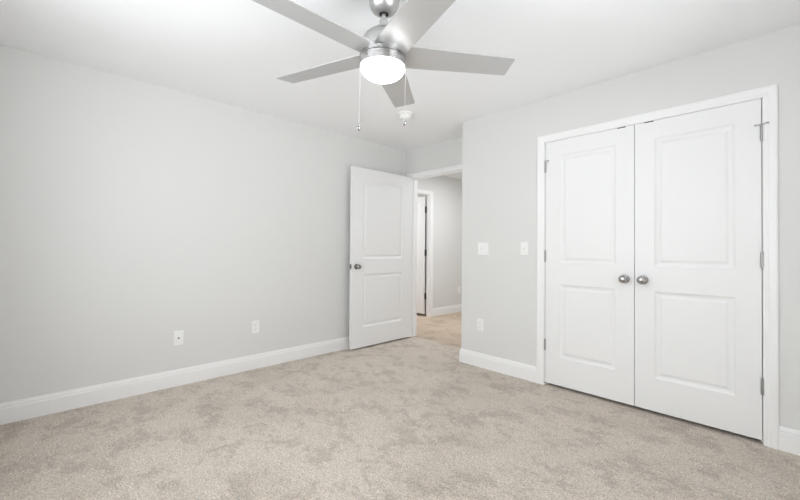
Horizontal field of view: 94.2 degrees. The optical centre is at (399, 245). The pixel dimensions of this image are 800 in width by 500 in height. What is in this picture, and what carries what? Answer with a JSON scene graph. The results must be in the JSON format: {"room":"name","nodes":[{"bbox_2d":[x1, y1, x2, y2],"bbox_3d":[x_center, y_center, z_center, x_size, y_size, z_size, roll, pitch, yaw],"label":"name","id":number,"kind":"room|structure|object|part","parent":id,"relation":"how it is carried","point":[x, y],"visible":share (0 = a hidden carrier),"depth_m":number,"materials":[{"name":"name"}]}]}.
{"room":"empty bedroom","nodes":[
{"label":"empty bedroom","id":0,"kind":"room"},
{"bbox_2d":[0,44,405,402],"bbox_3d":[-1.347,-0.049,3.640,4.050,2.440,0.115,1,-1,-44],"label":"wall","id":1,"kind":"structure","parent":0,"point":[134,214],"depth_m":2.95,"materials":[{"name":"white paint"}]},
{"bbox_2d":[0,336,348,424],"bbox_3d":[-1.303,1.103,3.574,3.820,0.135,0.034,1,-1,-44],"label":"baseboard","id":2,"kind":"structure","parent":1,"relation":"attached to","point":[27,408],"depth_m":2.94,"materials":[{"name":"white paint"}]},
{"bbox_2d":[173,330,183,345],"bbox_3d":[-1.832,0.768,3.080,0.073,0.118,0.016,1,-1,-44],"label":"cable jack","id":3,"kind":"object","parent":1,"relation":"attached to","point":[178,336],"visible":1,"depth_m":3.08,"materials":[{"name":"white plastic"}]},
{"bbox_2d":[251,320,258,333],"bbox_3d":[-1.371,0.775,3.528,0.073,0.118,0.008,1,-1,-44],"label":"wall outlet","id":4,"kind":"object","parent":1,"relation":"attached to","point":[254,324],"visible":1,"depth_m":3.52,"materials":[{"name":"white plastic"}]},
{"bbox_2d":[0,311,799,499],"bbox_3d":[0.780,1.251,4.073,8.000,0.120,7.200,1,-1,-44],"label":"floor","id":5,"kind":"structure","parent":0,"point":[403,418],"depth_m":2.19,"materials":[{"name":"beige carpet"}]},
{"bbox_2d":[0,0,799,179],"bbox_3d":[0.798,-1.309,4.100,8.000,0.120,7.200,1,-1,-44],"label":"ceiling","id":6,"kind":"structure","parent":0,"point":[230,52],"depth_m":2.37,"materials":[{"name":"white paint"}]},
{"bbox_2d":[252,0,514,130],"bbox_3d":[-0.117,-0.920,1.809,1.232,0.720,1.295,1,0,-44],"label":"ceiling fan","id":7,"kind":"object","parent":6,"relation":"hanging from","point":[386,49],"visible":1,"depth_m":1.77,"materials":[{"name":"silver metal"}]},
{"bbox_3d":[-0.353,-0.945,1.581,0.575,0.033,0.158,1,0,-44],"label":"blade","id":8,"kind":"part","parent":7,"relation":"part of","materials":[{"name":"silver metal"}]},
{"bbox_3d":[-0.412,-0.946,2.016,0.575,0.042,0.158,0,-1,28],"label":"blade","id":9,"kind":"part","parent":7,"relation":"part of","materials":[{"name":"silver metal"}]},
{"bbox_3d":[-0.086,-0.847,1.839,0.219,0.068,0.219,1,0,-44],"label":"lamp shade","id":10,"kind":"part","parent":7,"relation":"part of","materials":[{"name":"white glass"}]},
{"bbox_3d":[-0.018,-0.938,2.206,0.159,0.033,0.575,0,-1,10],"label":"blade","id":11,"kind":"part","parent":7,"relation":"part of","materials":[{"name":"silver metal"}]},
{"bbox_3d":[0.079,-0.936,1.504,0.158,0.042,0.575,1,-1,-26],"label":"blade","id":12,"kind":"part","parent":7,"relation":"part of","materials":[{"name":"silver metal"}]},
{"bbox_3d":[0.284,-0.932,1.891,0.575,0.036,0.159,0,-1,-8],"label":"blade","id":13,"kind":"part","parent":7,"relation":"part of","materials":[{"name":"silver metal"}]},
{"bbox_2d":[398,111,412,119],"bbox_3d":[0.054,-1.230,3.558,0.140,0.060,0.140,1,-1,-44],"label":"smoke detector","id":14,"kind":"object","parent":6,"relation":"attached to","point":[408,114],"visible":0.85,"depth_m":3.52,"materials":[{"name":"white plastic"}]},
{"bbox_2d":[406,137,461,175],"bbox_3d":[0.526,-0.026,4.530,0.115,2.440,1.196,1,-1,-44],"label":"wall","id":15,"kind":"structure","parent":0,"point":[448,153],"depth_m":4.57,"materials":[{"name":"white paint"}]},
{"bbox_2d":[349,166,411,349],"bbox_3d":[-0.209,0.142,4.494,0.968,2.052,0.169,1,-1,-44],"label":"door","id":16,"kind":"structure","parent":15,"relation":"in","point":[380,202],"depth_m":4.44,"materials":[{"name":"white paint"}]},
{"bbox_3d":[-0.468,0.241,4.173,0.065,0.065,0.067,1,-1,-44],"label":"knob","id":17,"kind":"part","parent":16,"relation":"part of","materials":[{"name":"silver metal"}]},
{"bbox_2d":[407,164,461,336],"bbox_3d":[0.513,0.129,4.542,0.150,2.129,1.092,1,-1,-44],"label":"door frame","id":18,"kind":"structure","parent":15,"relation":"attached to","point":[414,180],"depth_m":4.87,"materials":[{"name":"white paint"}]},
{"bbox_2d":[418,176,461,307],"bbox_3d":[0.883,-0.001,6.713,3.425,2.440,0.078,1,-1,-44],"label":"wall","id":19,"kind":"structure","parent":0,"point":[447,191],"depth_m":6.61,"materials":[{"name":"white paint"}]},
{"bbox_2d":[417,197,426,313],"bbox_3d":[0.149,0.168,6.634,0.041,2.000,0.826,1,-1,-44],"label":"door","id":20,"kind":"structure","parent":19,"relation":"in","point":[421,208],"depth_m":6.38,"materials":[{"name":"white paint"}]},
{"bbox_2d":[417,189,432,316],"bbox_3d":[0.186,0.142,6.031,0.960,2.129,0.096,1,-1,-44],"label":"door frame","id":21,"kind":"structure","parent":19,"relation":"attached to","point":[427,195],"depth_m":6.31,"materials":[{"name":"white paint"}]},
{"bbox_2d":[461,24,799,430],"bbox_3d":[1.728,-0.037,2.748,0.115,2.440,3.039,1,-1,-44],"label":"wall","id":22,"kind":"structure","parent":0,"point":[499,150],"depth_m":3.13,"materials":[{"name":"white paint"}]},
{"bbox_2d":[477,318,483,331],"bbox_3d":[0.781,0.778,3.630,0.008,0.118,0.073,1,-1,-44],"label":"wall outlet","id":23,"kind":"object","parent":22,"relation":"attached to","point":[479,321],"visible":1,"depth_m":3.62,"materials":[{"name":"white plastic"}]},
{"bbox_2d":[478,243,488,254],"bbox_3d":[0.804,0.033,3.613,0.017,0.117,0.118,1,-1,-44],"label":"light switch","id":24,"kind":"object","parent":22,"relation":"attached to","point":[483,248],"visible":1,"depth_m":3.61,"materials":[{"name":"white plastic"}]},
{"bbox_2d":[520,242,527,254],"bbox_3d":[1.101,0.027,3.304,0.017,0.117,0.072,1,-1,-44],"label":"light switch","id":25,"kind":"object","parent":22,"relation":"attached to","point":[523,245],"visible":1,"depth_m":3.30,"materials":[{"name":"white plastic"}]},
{"bbox_2d":[544,125,634,405],"bbox_3d":[1.453,0.140,2.925,0.102,2.039,0.669,1,-1,-44],"label":"door","id":26,"kind":"structure","parent":22,"relation":"in","point":[589,254],"depth_m":2.90,"materials":[{"name":"white paint"}]},
{"bbox_3d":[1.630,0.246,2.714,0.067,0.065,0.065,1,-1,-44],"label":"knob","id":27,"kind":"part","parent":26,"relation":"part of","materials":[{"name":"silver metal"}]},
{"bbox_2d":[459,348,799,455],"bbox_3d":[0.112,1.098,2.101,3.820,0.135,4.120,1,-1,-44],"label":"baseboard","id":28,"kind":"structure","parent":22,"relation":"attached to","point":[500,365],"depth_m":3.34,"materials":[{"name":"white paint"}]},
{"bbox_2d":[536,84,778,449],"bbox_3d":[1.733,0.122,2.727,0.132,2.123,1.462,1,-1,-44],"label":"door frame","id":29,"kind":"structure","parent":22,"relation":"attached to","point":[769,94],"depth_m":2.20,"materials":[{"name":"white paint"}]},
{"bbox_2d":[635,99,768,439],"bbox_3d":[1.928,0.138,2.431,0.102,2.039,0.693,1,-1,-44],"label":"door","id":30,"kind":"structure","parent":22,"relation":"in","point":[699,256],"depth_m":2.42,"materials":[{"name":"white paint"}]},
{"bbox_3d":[1.711,0.246,2.631,0.067,0.065,0.065,1,-1,-44],"label":"knob","id":31,"kind":"part","parent":30,"relation":"part of","materials":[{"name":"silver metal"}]},
{"bbox_3d":[1.576,-0.004,5.992,3.655,2.440,2.079,1,-1,-44],"label":"wall","id":32,"kind":"structure","parent":0,"visible":0},
{"bbox_2d":[433,304,461,316],"bbox_3d":[1.655,1.151,6.089,3.149,0.135,1.886,1,-1,-44],"label":"baseboard","id":33,"kind":"structure","parent":32,"relation":"attached to","point":[454,308],"depth_m":6.60,"materials":[{"name":"white paint"}]}
]}

